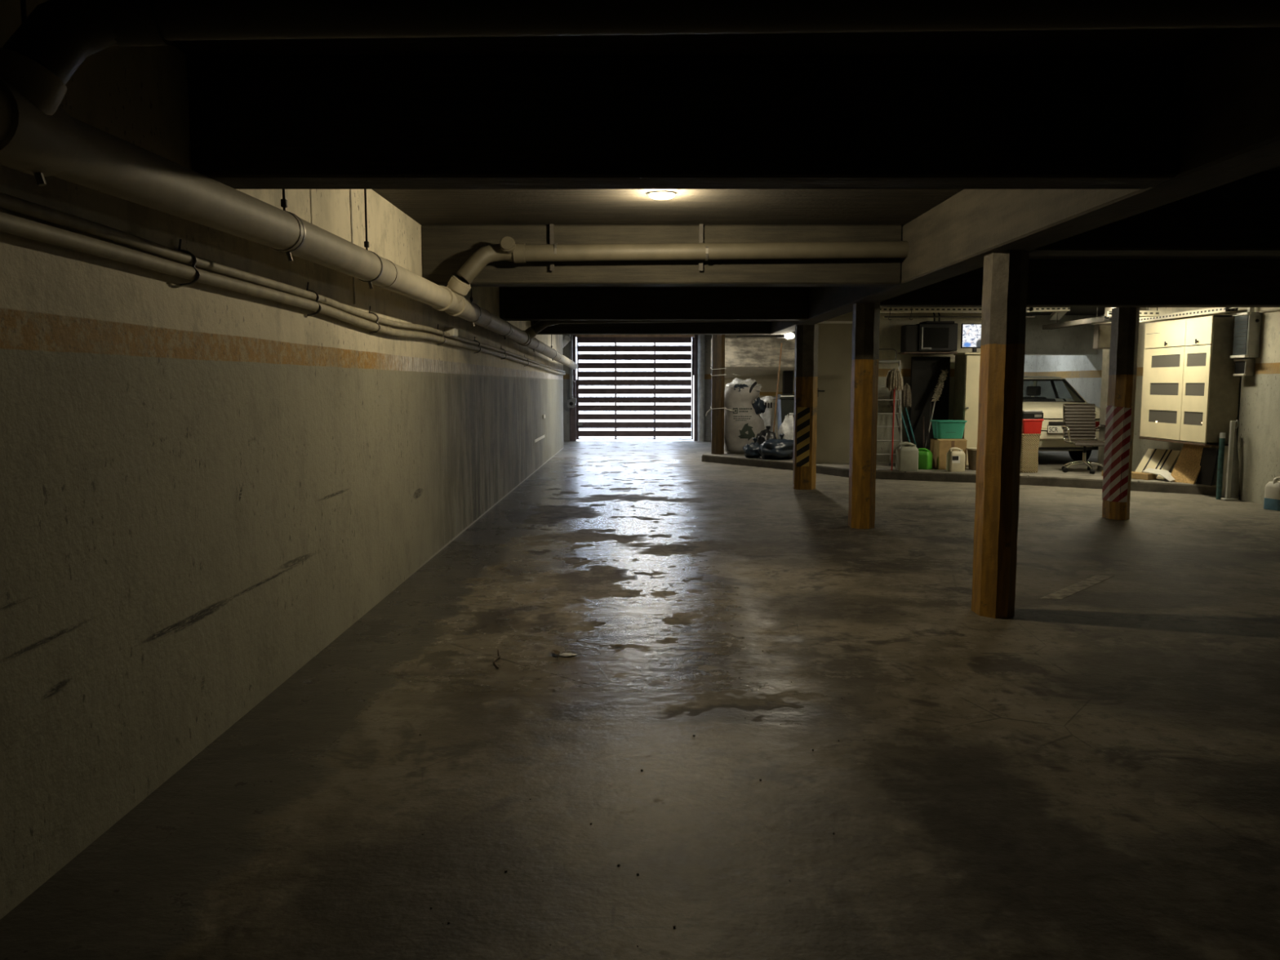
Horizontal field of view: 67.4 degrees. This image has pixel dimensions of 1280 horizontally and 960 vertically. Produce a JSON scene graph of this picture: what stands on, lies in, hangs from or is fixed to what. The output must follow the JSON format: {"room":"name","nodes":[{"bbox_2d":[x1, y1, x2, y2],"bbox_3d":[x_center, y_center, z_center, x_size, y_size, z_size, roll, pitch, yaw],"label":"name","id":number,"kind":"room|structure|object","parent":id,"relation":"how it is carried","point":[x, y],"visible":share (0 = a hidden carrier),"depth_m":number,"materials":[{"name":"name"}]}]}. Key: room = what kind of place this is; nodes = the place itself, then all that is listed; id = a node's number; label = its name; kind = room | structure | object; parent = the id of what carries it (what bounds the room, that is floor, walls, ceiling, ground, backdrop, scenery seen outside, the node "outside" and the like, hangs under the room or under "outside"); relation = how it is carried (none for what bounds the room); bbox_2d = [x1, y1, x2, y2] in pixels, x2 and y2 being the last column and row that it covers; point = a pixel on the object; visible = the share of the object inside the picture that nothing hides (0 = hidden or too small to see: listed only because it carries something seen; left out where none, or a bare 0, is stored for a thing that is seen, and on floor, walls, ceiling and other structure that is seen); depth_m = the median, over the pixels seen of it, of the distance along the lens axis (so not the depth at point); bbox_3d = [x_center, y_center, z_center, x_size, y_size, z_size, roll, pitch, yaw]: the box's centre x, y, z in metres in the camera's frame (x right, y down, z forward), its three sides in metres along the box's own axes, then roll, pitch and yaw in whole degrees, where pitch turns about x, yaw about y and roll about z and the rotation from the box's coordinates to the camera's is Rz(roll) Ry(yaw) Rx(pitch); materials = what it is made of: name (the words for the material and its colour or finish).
{"room":"parking garage","nodes":[
{"label":"parking garage","id":0,"kind":"room"},
{"bbox_2d":[0,0,563,919],"bbox_3d":[-1.950,-0.814,9.149,0.300,2.800,26.770,0,6,0],"label":"wall","id":1,"kind":"structure","parent":0,"point":[204,487],"depth_m":3.76,"materials":[{"name":"paint"}]},
{"bbox_2d":[0,192,564,372],"bbox_3d":[-1.765,-1.328,9.214,0.042,0.275,26.400,0,6,0],"label":"conduit","id":2,"kind":"object","parent":1,"relation":"attached to","point":[9,202],"visible":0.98,"depth_m":3.64,"materials":[{"name":"metal"}]},
{"bbox_2d":[0,211,565,374],"bbox_3d":[-1.762,-1.317,9.215,0.078,0.384,26.400,0,6,0],"label":"conduit","id":3,"kind":"object","parent":1,"relation":"attached to","point":[9,224],"visible":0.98,"depth_m":3.75,"materials":[{"name":"metal"}]},
{"bbox_2d":[349,189,355,304],"bbox_3d":[-1.795,-1.504,5.990,0.010,0.800,0.032,0,6,0],"label":"cable","id":4,"kind":"object","parent":1,"relation":"attached to","point":[350,190],"visible":0.65,"depth_m":5.98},
{"bbox_2d":[444,327,457,337],"bbox_3d":[-1.753,-1.373,8.908,0.094,0.080,0.200,0,6,0],"label":"junction box","id":5,"kind":"object","parent":1,"relation":"attached to","point":[453,331],"visible":0.84,"depth_m":8.81,"materials":[{"name":"grey plastic"}]},
{"bbox_2d":[562,334,576,440],"bbox_3d":[-2.150,-2.443,25.433,0.900,2.800,0.400,0,6,0],"label":"wall","id":6,"kind":"structure","parent":0,"point":[566,349],"depth_m":25.26,"materials":[{"name":"paint"}]},
{"bbox_2d":[568,334,576,440],"bbox_3d":[-1.768,-2.425,25.254,0.165,2.800,0.140,0,6,0],"label":"door frame","id":7,"kind":"structure","parent":6,"relation":"attached to","point":[572,411],"depth_m":25.24,"materials":[{"name":"paint"}]},
{"bbox_2d":[576,337,694,439],"bbox_3d":[-0.133,-2.459,25.303,3.135,2.802,0.135,0,6,0],"label":"gate","id":8,"kind":"object","parent":6,"relation":"attached to","point":[615,348],"visible":0.97,"depth_m":25.32,"materials":[{"name":"metal"}]},
{"bbox_2d":[0,440,1279,959],"bbox_3d":[3.300,0.506,11.005,11.800,0.202,30.200,0,6,0],"label":"floor","id":9,"kind":"structure","parent":0,"point":[1093,772],"depth_m":3.91,"materials":[{"name":"concrete"}]},
{"bbox_2d":[417,602,911,946],"bbox_3d":[0.239,1.070,4.348,3.269,0.008,4.549,0,6,0],"label":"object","id":10,"kind":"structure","parent":9,"relation":"on","point":[641,770],"depth_m":3.28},
{"bbox_2d":[697,334,704,441],"bbox_3d":[1.600,-2.413,25.135,0.163,2.800,0.303,0,6,0],"label":"column","id":11,"kind":"structure","parent":9,"relation":"on","point":[700,428],"depth_m":25.01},
{"bbox_2d":[792,324,818,489],"bbox_3d":[2.367,-1.039,13.730,0.308,2.335,0.312,0,6,0],"label":"column","id":12,"kind":"structure","parent":9,"relation":"on","point":[806,336],"depth_m":13.60,"materials":[{"name":"paint"}]},
{"bbox_2d":[848,302,879,528],"bbox_3d":[2.337,-0.669,10.028,0.248,2.335,0.313,0,6,0],"label":"column","id":13,"kind":"structure","parent":9,"relation":"on","point":[865,316],"depth_m":9.91,"materials":[{"name":"paint"}]},
{"bbox_2d":[702,438,1216,495],"bbox_3d":[4.945,-0.413,18.501,7.490,0.140,11.100,0,6,0],"label":"curb","id":14,"kind":"object","parent":9,"relation":"on","point":[1051,463],"visible":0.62,"depth_m":15.01,"materials":[{"name":"concrete"}]},
{"bbox_2d":[711,334,724,453],"bbox_3d":[1.520,-1.838,18.680,0.243,2.660,0.263,0,6,0],"label":"column","id":15,"kind":"structure","parent":14,"relation":"on","point":[717,340],"depth_m":18.59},
{"bbox_2d":[705,367,738,416],"bbox_3d":[1.607,-1.720,18.680,0.690,0.951,0.334,0,6,0],"label":"rope","id":16,"kind":"object","parent":15,"relation":"attached to","point":[710,367],"visible":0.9,"depth_m":18.56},
{"bbox_2d":[724,377,765,453],"bbox_3d":[2.056,-1.273,18.944,0.885,1.483,0.667,0,6,0],"label":"sack","id":17,"kind":"object","parent":14,"relation":"on","point":[742,424],"visible":0.91,"depth_m":18.69,"materials":[{"name":"plastic"}]},
{"bbox_2d":[733,408,751,421],"bbox_3d":[2.008,-1.274,18.673,0.372,0.250,0.088,-1,6,-8],"label":"print","id":18,"kind":"object","parent":17,"relation":"attached to","point":[740,414],"depth_m":18.68},
{"bbox_2d":[742,437,760,457],"bbox_3d":[2.095,-0.600,17.753,0.374,0.374,0.358,0,6,0],"label":"bag","id":19,"kind":"object","parent":14,"relation":"on","point":[751,451],"visible":0.91,"depth_m":17.65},
{"bbox_2d":[755,426,776,456],"bbox_3d":[2.383,-0.739,18.163,0.436,0.570,0.449,0,6,0],"label":"bag","id":20,"kind":"object","parent":14,"relation":"on","point":[765,434],"visible":0.4,"depth_m":18.03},
{"bbox_2d":[760,395,777,433],"bbox_3d":[2.582,-1.155,19.490,0.512,1.100,0.344,0,6,0],"label":"sack","id":21,"kind":"object","parent":14,"relation":"on","point":[767,416],"visible":0.61,"depth_m":19.40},
{"bbox_2d":[758,433,793,459],"bbox_3d":[2.514,-0.611,17.419,0.734,0.463,0.539,0,6,0],"label":"bag","id":22,"kind":"object","parent":14,"relation":"on","point":[771,449],"visible":0.97,"depth_m":17.26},
{"bbox_2d":[773,342,782,432],"bbox_3d":[2.630,-1.558,18.497,0.248,2.143,0.031,-4,7,-34],"label":"leaning stick","id":23,"kind":"object","parent":14,"relation":"on","point":[780,360],"visible":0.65,"depth_m":18.48,"materials":[{"name":"brown wood"}]},
{"bbox_2d":[774,394,794,439],"bbox_3d":[2.960,-1.089,18.729,0.580,1.160,0.732,0,6,0],"label":"bin","id":24,"kind":"object","parent":14,"relation":"on","point":[785,402],"visible":0.23,"depth_m":18.40,"materials":[{"name":"plastic"}]},
{"bbox_2d":[777,413,793,439],"bbox_3d":[2.807,-0.854,18.058,0.439,0.819,0.396,0,6,0],"label":"bag","id":25,"kind":"object","parent":14,"relation":"on","point":[786,428],"visible":0.47,"depth_m":17.91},
{"bbox_2d":[782,370,793,394],"bbox_3d":[3.570,-1.817,23.244,0.223,1.710,0.223,0,6,0],"label":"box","id":26,"kind":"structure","parent":14,"relation":"on","point":[788,375],"depth_m":23.08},
{"bbox_2d":[816,311,853,463],"bbox_3d":[3.490,-1.608,16.385,1.120,2.660,0.152,0,6,0],"label":"wall","id":27,"kind":"structure","parent":14,"relation":"on","point":[835,334],"depth_m":16.39,"materials":[{"name":"grey wood"}]},
{"bbox_2d":[876,348,902,465],"bbox_3d":[3.925,-1.166,15.644,0.560,1.934,0.823,0,6,0],"label":"step ladder","id":28,"kind":"object","parent":14,"relation":"on","point":[895,361],"visible":0.52,"depth_m":15.41,"materials":[{"name":"metal"}]},
{"bbox_2d":[884,368,903,470],"bbox_3d":[4.005,-0.957,15.174,0.282,1.607,0.170,0,6,0],"label":"mop","id":29,"kind":"object","parent":14,"relation":"on","point":[894,380],"visible":1,"depth_m":15.09,"materials":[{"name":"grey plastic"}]},
{"bbox_2d":[889,389,899,432],"bbox_3d":[4.405,-0.946,16.241,0.150,1.377,0.426,-3,7,-31],"label":"mop","id":30,"kind":"object","parent":14,"relation":"on","point":[891,394],"visible":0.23,"depth_m":16.28,"materials":[{"name":"grey fabric"}]},
{"bbox_2d":[901,382,911,442],"bbox_3d":[4.574,-0.950,16.273,0.171,1.379,0.368,-3,7,-31],"label":"mop","id":31,"kind":"object","parent":14,"relation":"on","point":[906,396],"visible":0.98,"depth_m":16.28,"materials":[{"name":"grey fabric"}]},
{"bbox_2d":[895,441,918,471],"bbox_3d":[4.225,-0.377,15.183,0.310,0.449,0.240,0,6,0],"label":"jerrycan","id":32,"kind":"object","parent":14,"relation":"on","point":[906,456],"visible":1,"depth_m":15.08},
{"bbox_2d":[904,406,917,448],"bbox_3d":[4.595,-0.795,16.197,0.035,1.091,0.506,-3,6,-25],"label":"stick","id":33,"kind":"object","parent":14,"relation":"on","point":[907,414],"visible":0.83,"depth_m":16.22,"materials":[{"name":"teal plastic"}]},
{"bbox_2d":[918,448,933,469],"bbox_3d":[4.560,-0.346,15.442,0.240,0.335,0.200,5,7,40],"label":"jerrycan","id":34,"kind":"object","parent":14,"relation":"on","point":[925,458],"visible":0.89,"depth_m":15.35,"materials":[{"name":"green plastic"}]},
{"bbox_2d":[909,356,950,451],"bbox_3d":[4.945,-1.189,16.408,0.650,1.820,0.050,0,6,0],"label":"board","id":35,"kind":"object","parent":14,"relation":"on","point":[926,371],"visible":0.58,"depth_m":16.36,"materials":[{"name":"wood"}]},
{"bbox_2d":[924,368,948,448],"bbox_3d":[4.920,-1.069,16.080,0.559,1.574,0.136,-3,7,-30],"label":"fluffy duster","id":36,"kind":"object","parent":14,"relation":"on","point":[942,378],"visible":1,"depth_m":16.06,"materials":[{"name":"fabric"}]},
{"bbox_2d":[929,438,967,469],"bbox_3d":[4.990,-0.431,15.553,0.450,0.483,0.482,0,6,0],"label":"cardboard box","id":37,"kind":"object","parent":14,"relation":"on","point":[939,447],"visible":0.65,"depth_m":15.32,"materials":[{"name":"brown cardboard"}]},
{"bbox_2d":[929,419,967,439],"bbox_3d":[4.990,-0.821,15.546,0.505,0.290,0.395,0,6,0],"label":"plastic tub","id":38,"kind":"object","parent":37,"relation":"on","point":[942,428],"visible":1,"depth_m":15.39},
{"bbox_2d":[946,447,965,471],"bbox_3d":[4.940,-0.324,15.020,0.245,0.375,0.195,-1,6,-6],"label":"jerrycan","id":39,"kind":"object","parent":14,"relation":"on","point":[955,460],"visible":1,"depth_m":14.94,"materials":[{"name":"white plastic"}]},
{"bbox_2d":[953,352,980,466],"bbox_3d":[5.595,-1.169,15.963,0.630,1.870,0.580,0,6,0],"label":"locker","id":40,"kind":"object","parent":14,"relation":"on","point":[966,371],"visible":0.43,"depth_m":15.72,"materials":[{"name":"beige metal"}]},
{"bbox_2d":[960,323,981,352],"bbox_3d":[5.500,-2.328,15.767,0.450,0.475,0.160,0,6,0],"label":"monitor","id":41,"kind":"object","parent":40,"relation":"on","point":[971,333],"visible":0.73,"depth_m":15.74,"materials":[{"name":"black plastic"}]},
{"bbox_2d":[966,447,977,470],"bbox_3d":[5.360,-0.336,15.293,0.310,0.345,0.310,0,6,0],"label":"pail","id":42,"kind":"object","parent":14,"relation":"on","point":[971,451],"visible":0.51,"depth_m":15.21,"materials":[{"name":"plastic"}]},
{"bbox_2d":[1019,433,1040,472],"bbox_3d":[6.000,-0.423,14.882,0.300,0.600,0.290,0,6,0],"label":"basket","id":43,"kind":"object","parent":14,"relation":"on","point":[1029,442],"visible":0.68,"depth_m":14.76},
{"bbox_2d":[1022,418,1044,433],"bbox_3d":[6.020,-0.833,14.841,0.320,0.225,0.290,0,6,0],"label":"bin","id":44,"kind":"object","parent":43,"relation":"on","point":[1028,425],"visible":0.76,"depth_m":14.71,"materials":[{"name":"plastic"}]},
{"bbox_2d":[1022,409,1043,418],"bbox_3d":[6.020,-1.010,14.821,0.320,0.130,0.264,0,6,0],"label":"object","id":45,"kind":"object","parent":44,"relation":"on","point":[1027,414],"visible":0.84,"depth_m":14.70,"materials":[{"name":"plastic"}]},
{"bbox_2d":[1022,376,1100,461],"bbox_3d":[7.000,-1.190,18.006,1.660,1.505,4.210,0,6,0],"label":"parked car","id":46,"kind":"object","parent":14,"relation":"on","point":[1051,438],"visible":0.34,"depth_m":16.14,"materials":[{"name":"beige paint"}]},
{"bbox_2d":[1061,404,1105,473],"bbox_3d":[6.903,-0.650,14.880,0.705,1.048,0.727,1,6,6],"label":"office chair","id":47,"kind":"object","parent":14,"relation":"on","point":[1078,420],"visible":0.93,"depth_m":15.10,"materials":[{"name":"silver metal"}]},
{"bbox_2d":[1097,307,1112,471],"bbox_3d":[7.307,-1.460,14.904,0.188,2.660,0.253,0,6,0],"label":"column","id":48,"kind":"structure","parent":14,"relation":"on","point":[1105,359],"depth_m":14.93,"materials":[{"name":"metal"}]},
{"bbox_2d":[1092,322,1111,349],"bbox_3d":[7.120,-2.186,14.575,0.440,0.390,0.200,0,6,0],"label":"wall box","id":49,"kind":"object","parent":48,"relation":"attached to","point":[1102,331],"visible":0.46,"depth_m":14.51,"materials":[{"name":"metal"}]},
{"bbox_2d":[1102,470,1155,479],"bbox_3d":[7.130,-0.077,14.014,0.200,0.085,0.720,-3,7,-30],"label":"plank","id":50,"kind":"object","parent":14,"relation":"on","point":[1135,475],"visible":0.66,"depth_m":13.74,"materials":[{"name":"wood"}]},
{"bbox_2d":[1134,448,1181,479],"bbox_3d":[7.511,-0.232,13.974,0.338,0.423,0.520,-3,6,-24],"label":"leaning board","id":51,"kind":"object","parent":14,"relation":"on","point":[1157,459],"visible":0.75,"depth_m":13.97,"materials":[{"name":"beige wood"}]},
{"bbox_2d":[1142,467,1175,481],"bbox_3d":[7.371,-0.074,13.633,0.180,0.145,0.490,-3,6,-24],"label":"sheet","id":52,"kind":"object","parent":14,"relation":"on","point":[1166,474],"visible":1,"depth_m":13.59,"materials":[{"name":"white paper"}]},
{"bbox_2d":[1168,444,1209,484],"bbox_3d":[7.634,-0.233,13.336,0.279,0.546,0.420,-2,6,-18],"label":"leaning board","id":53,"kind":"object","parent":14,"relation":"on","point":[1187,468],"visible":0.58,"depth_m":13.33,"materials":[{"name":"wood"}]},
{"bbox_2d":[1196,447,1218,485],"bbox_3d":[7.708,-0.183,13.037,0.097,0.496,0.260,-1,6,-12],"label":"leaning board","id":54,"kind":"object","parent":14,"relation":"on","point":[1209,455],"visible":0.92,"depth_m":13.02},
{"bbox_2d":[971,249,1028,618],"bbox_3d":[2.322,-0.287,6.207,0.228,2.335,0.313,0,6,0],"label":"column","id":55,"kind":"structure","parent":9,"relation":"on","point":[1005,277],"depth_m":6.10,"materials":[{"name":"paint"}]},
{"bbox_2d":[768,26,1279,334],"bbox_3d":[2.300,-1.659,5.914,0.280,0.475,20.500,0,6,0],"label":"girder","id":56,"kind":"object","parent":55,"relation":"on","point":[1229,127],"visible":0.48,"depth_m":4.42,"materials":[{"name":"concrete"}]},
{"bbox_2d":[1102,307,1139,519],"bbox_3d":[5.344,-0.734,10.679,0.235,2.335,0.324,0,6,0],"label":"column","id":57,"kind":"structure","parent":9,"relation":"on","point":[1120,407],"depth_m":10.57,"materials":[{"name":"paint"}]},
{"bbox_2d":[1216,432,1226,499],"bbox_3d":[7.559,-0.179,12.502,0.069,0.871,0.099,5,7,40],"label":"pipe","id":58,"kind":"object","parent":9,"relation":"on","point":[1222,435],"visible":1,"depth_m":12.48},
{"bbox_2d":[1221,420,1239,501],"bbox_3d":[7.620,-0.253,12.366,0.160,1.042,0.100,0,6,0],"label":"pipe","id":59,"kind":"object","parent":9,"relation":"on","point":[1232,428],"visible":1,"depth_m":12.35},
{"bbox_2d":[1230,428,1239,500],"bbox_3d":[7.729,-0.216,12.460,0.139,0.954,0.126,0,6,0],"label":"tube","id":60,"kind":"object","parent":9,"relation":"on","point":[1235,472],"visible":0.63,"depth_m":12.43,"materials":[{"name":"plastic"}]},
{"bbox_2d":[1263,476,1279,511],"bbox_3d":[7.665,0.159,11.493,0.263,0.396,0.223,-2,6,-17],"label":"jerrycan","id":61,"kind":"object","parent":9,"relation":"on","point":[1272,493],"visible":1,"depth_m":11.45,"materials":[{"name":"white plastic"}]},
{"bbox_2d":[696,334,711,440],"bbox_3d":[1.755,-2.448,25.483,0.590,2.800,0.300,0,6,0],"label":"wall","id":62,"kind":"structure","parent":0,"point":[708,377],"depth_m":25.33,"materials":[{"name":"paint"}]},
{"bbox_2d":[693,334,697,440],"bbox_3d":[1.462,-2.428,25.284,0.075,2.800,0.080,0,6,0],"label":"door frame","id":63,"kind":"structure","parent":62,"relation":"attached to","point":[695,335],"depth_m":25.25,"materials":[{"name":"paint"}]},
{"bbox_2d":[172,27,1279,315],"bbox_3d":[3.300,-2.507,10.754,12.200,0.250,30.700,0,6,0],"label":"ceiling","id":64,"kind":"structure","parent":0,"point":[424,206],"depth_m":3.80,"materials":[{"name":"concrete"}]},
{"bbox_2d":[0,0,577,369],"bbox_3d":[-1.505,-1.760,9.372,0.284,0.963,26.794,0,6,0],"label":"drain pipe","id":65,"kind":"object","parent":64,"relation":"hanging from","point":[39,139],"visible":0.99,"depth_m":3.03,"materials":[{"name":"plastic"}]},
{"bbox_2d":[2,0,1279,84],"bbox_3d":[0.302,-1.149,2.435,3.737,0.332,0.286,0,6,0],"label":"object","id":66,"kind":"object","parent":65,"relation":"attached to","point":[58,35],"visible":0.94,"depth_m":2.44,"materials":[{"name":"concrete"}]},
{"bbox_2d":[530,320,779,333],"bbox_3d":[0.351,-2.093,12.829,3.640,0.307,0.177,0,6,0],"label":"pipe","id":67,"kind":"object","parent":65,"relation":"attached to","point":[539,326],"visible":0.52,"depth_m":12.81,"materials":[{"name":"plastic"}]},
{"bbox_2d":[457,223,908,284],"bbox_3d":[0.349,-1.830,7.750,3.644,0.500,0.243,0,6,0],"label":"pipe","id":68,"kind":"object","parent":65,"relation":"attached to","point":[507,250],"visible":1,"depth_m":7.72,"materials":[{"name":"plastic"}]},
{"bbox_2d":[562,334,570,348],"bbox_3d":[-1.845,-3.426,23.385,0.344,0.434,0.238,3,6,24],"label":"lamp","id":69,"kind":"object","parent":64,"relation":"attached to","point":[566,340],"visible":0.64,"depth_m":23.30,"materials":[{"name":"white plastic"}]},
{"bbox_2d":[566,334,576,408],"bbox_3d":[-1.782,-2.815,24.956,0.245,1.885,0.135,0,6,0],"label":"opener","id":70,"kind":"object","parent":64,"relation":"hanging from","point":[571,403],"visible":0.95,"depth_m":24.96,"materials":[{"name":"grey metal"}]},
{"bbox_2d":[575,334,694,337],"bbox_3d":[-0.120,-3.788,25.188,3.160,0.075,0.120,0,6,0],"label":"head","id":71,"kind":"structure","parent":64,"relation":"attached to","point":[576,335],"depth_m":25.13},
{"bbox_2d":[530,320,770,334],"bbox_3d":[0.180,-2.664,15.964,3.960,0.475,0.300,0,6,0],"label":"beam","id":72,"kind":"structure","parent":64,"relation":"attached to","point":[715,327],"depth_m":15.83,"materials":[{"name":"concrete"}]},
{"bbox_2d":[499,286,808,320],"bbox_3d":[0.180,-2.311,12.432,3.960,0.475,0.300,0,6,0],"label":"beam","id":73,"kind":"structure","parent":64,"relation":"attached to","point":[520,303],"depth_m":12.29,"materials":[{"name":"concrete"}]},
{"bbox_2d":[421,225,902,286],"bbox_3d":[0.180,-1.872,8.039,3.960,0.475,0.270,0,6,0],"label":"beam","id":74,"kind":"structure","parent":64,"relation":"attached to","point":[445,249],"depth_m":7.91,"materials":[{"name":"concrete"}]},
{"bbox_2d":[647,191,676,199],"bbox_3d":[0.150,-1.949,6.589,0.200,0.032,0.200,0,6,0],"label":"recessed light","id":75,"kind":"object","parent":64,"relation":"in","point":[654,194],"visible":1,"depth_m":6.53,"materials":[{"name":"white glass"}]},
{"bbox_2d":[186,54,1183,189],"bbox_3d":[0.180,-1.463,3.949,3.960,0.475,0.250,0,6,0],"label":"beam","id":76,"kind":"structure","parent":64,"relation":"attached to","point":[258,122],"depth_m":3.83,"materials":[{"name":"concrete"}]},
{"bbox_2d":[736,333,794,338],"bbox_3d":[2.132,-2.720,16.806,1.289,0.531,0.229,6,8,45],"label":"work lamp","id":77,"kind":"object","parent":64,"relation":"hanging from","point":[789,335],"visible":0.72,"depth_m":16.45,"materials":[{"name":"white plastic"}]},
{"bbox_2d":[897,312,958,354],"bbox_3d":[4.800,-2.502,15.968,0.880,0.800,0.465,0,6,0],"label":"television","id":78,"kind":"object","parent":64,"relation":"hanging from","point":[927,337],"visible":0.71,"depth_m":15.78,"materials":[{"name":"black plastic"}]},
{"bbox_2d":[897,351,957,354],"bbox_3d":[4.800,-2.121,16.038,0.880,0.030,0.400,0,6,0],"label":"shelf","id":79,"kind":"object","parent":78,"relation":"attached to","point":[901,353],"depth_m":15.84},
{"bbox_2d":[880,307,1032,312],"bbox_3d":[4.925,-2.780,15.480,2.751,0.148,0.164,0,6,0],"label":"cable tray","id":80,"kind":"object","parent":64,"relation":"hanging from","point":[882,309],"visible":0.61,"depth_m":15.40,"materials":[{"name":"grey metal"}]},
{"bbox_2d":[884,307,1035,319],"bbox_3d":[5.100,-2.698,15.360,2.400,0.293,0.125,0,6,0],"label":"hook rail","id":81,"kind":"object","parent":64,"relation":"hanging from","point":[889,316],"visible":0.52,"depth_m":15.31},
{"bbox_2d":[1029,307,1070,311],"bbox_3d":[6.574,-2.788,15.479,0.655,0.143,0.164,-1,6,0],"label":"cable tray","id":82,"kind":"object","parent":64,"relation":"hanging from","point":[1033,309],"visible":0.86,"depth_m":15.40,"materials":[{"name":"white metal"}]},
{"bbox_2d":[1049,311,1067,319],"bbox_3d":[7.175,-2.881,16.462,0.164,0.133,2.046,2,6,20],"label":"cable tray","id":83,"kind":"object","parent":64,"relation":"hanging from","point":[1053,316],"visible":0.61,"depth_m":16.56,"materials":[{"name":"grey metal"}]},
{"bbox_2d":[1024,315,1098,355],"bbox_3d":[7.380,-2.781,18.465,2.640,0.740,0.500,0,6,0],"label":"beam","id":84,"kind":"structure","parent":64,"relation":"attached to","point":[1073,340],"depth_m":18.22,"materials":[{"name":"paint"}]},
{"bbox_2d":[1042,307,1111,329],"bbox_3d":[6.810,-2.602,14.984,0.164,0.383,2.456,0,6,3],"label":"cable tray","id":85,"kind":"object","parent":64,"relation":"hanging from","point":[1098,319],"visible":0.94,"depth_m":14.74,"materials":[{"name":"grey metal"}]},
{"bbox_2d":[880,259,1279,307],"bbox_3d":[5.120,-2.092,10.243,5.360,0.475,0.300,0,6,0],"label":"beam","id":86,"kind":"structure","parent":64,"relation":"attached to","point":[1051,283],"depth_m":10.10,"materials":[{"name":"concrete"}]},
{"bbox_2d":[1106,307,1159,316],"bbox_3d":[7.009,-2.497,13.624,0.677,0.343,0.164,0,6,-4],"label":"cable tray","id":87,"kind":"object","parent":64,"relation":"hanging from","point":[1142,313],"visible":0.42,"depth_m":13.57,"materials":[{"name":"white metal"}]},
{"bbox_2d":[1028,171,1279,256],"bbox_3d":[5.120,-1.674,6.064,5.360,0.475,0.300,0,6,0],"label":"beam","id":88,"kind":"structure","parent":64,"relation":"attached to","point":[1241,217],"depth_m":5.93,"materials":[{"name":"concrete"}]},
{"bbox_2d":[724,367,794,378],"bbox_3d":[2.975,-2.562,22.502,2.150,0.380,2.690,0,6,0],"label":"ceiling","id":89,"kind":"structure","parent":0,"point":[741,371],"depth_m":22.63,"materials":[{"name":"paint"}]},
{"bbox_2d":[724,331,795,438],"bbox_3d":[3.025,-2.299,23.990,2.250,2.800,0.200,0,6,0],"label":"wall","id":90,"kind":"structure","parent":0,"point":[768,382],"depth_m":23.88,"materials":[{"name":"paint"}]},
{"bbox_2d":[875,312,981,462],"bbox_3d":[5.055,-1.558,16.587,2.010,2.800,0.120,0,6,0],"label":"wall","id":91,"kind":"structure","parent":0,"point":[890,331],"depth_m":16.48,"materials":[{"name":"paint"}]},
{"bbox_2d":[1022,355,1036,396],"bbox_3d":[7.350,-2.020,21.204,3.100,2.800,0.200,0,6,0],"label":"wall","id":92,"kind":"structure","parent":0,"point":[1030,361],"depth_m":21.06,"materials":[{"name":"paint"}]},
{"bbox_2d":[1035,314,1104,456],"bbox_3d":[8.800,-1.721,18.219,0.200,2.800,6.200,0,6,0],"label":"wall","id":93,"kind":"structure","parent":0,"point":[1083,373],"depth_m":19.21,"materials":[{"name":"paint"}]},
{"bbox_2d":[1131,307,1279,504],"bbox_3d":[7.900,-0.448,5.483,0.200,2.800,19.400,0,6,0],"label":"wall","id":94,"kind":"structure","parent":0,"point":[1259,428],"depth_m":12.16,"materials":[{"name":"paint"}]},
{"bbox_2d":[1138,315,1241,445],"bbox_3d":[7.575,-1.365,13.277,0.450,1.685,1.666,0,6,0],"label":"cabinet","id":95,"kind":"object","parent":94,"relation":"attached to","point":[1191,393],"visible":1,"depth_m":12.87,"materials":[{"name":"beige metal"}]},
{"bbox_2d":[1138,307,1238,322],"bbox_3d":[7.560,-2.447,13.333,0.164,0.383,2.182,0,6,0],"label":"cable tray","id":96,"kind":"object","parent":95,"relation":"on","point":[1211,311],"visible":0.91,"depth_m":13.10,"materials":[{"name":"white metal"}]},
{"bbox_2d":[1232,358,1255,376],"bbox_3d":[7.730,-1.442,12.287,0.140,0.225,0.228,0,6,0],"label":"meter box","id":97,"kind":"object","parent":94,"relation":"attached to","point":[1243,366],"visible":1,"depth_m":12.19,"materials":[{"name":"grey metal"}]},
{"bbox_2d":[1230,307,1262,358],"bbox_3d":[7.705,-1.953,12.193,0.190,0.800,0.317,0,6,0],"label":"meter box","id":98,"kind":"object","parent":94,"relation":"attached to","point":[1247,325],"visible":0.93,"depth_m":12.08,"materials":[{"name":"grey metal"}]},
{"bbox_3d":[4.100,-1.926,20.269,0.100,2.800,7.280,0,6,0],"label":"wall","id":99,"kind":"structure","parent":0,"visible":0},
{"bbox_2d":[711,337,795,367],"bbox_3d":[2.805,-2.776,20.928,2.490,0.640,0.400,0,6,0],"label":"beam","id":100,"kind":"structure","parent":99,"relation":"attached to","point":[740,352],"depth_m":20.73,"materials":[{"name":"concrete"}]},
{"label":"outside","id":101,"kind":"structure","parent":0,"visible":0},
{"bbox_2d":[578,417,693,439],"bbox_3d":[0.000,-2.677,42.947,18.000,0.180,34.000,0,6,0],"label":"ground","id":102,"kind":"structure","parent":101,"point":[580,420],"depth_m":32.90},
{"bbox_2d":[576,337,693,417],"bbox_3d":[0.000,-5.343,43.886,28.000,5.100,0.400,0,6,0],"label":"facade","id":103,"kind":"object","parent":102,"relation":"on","point":[580,344],"depth_m":43.75,"materials":[{"name":"metal"}]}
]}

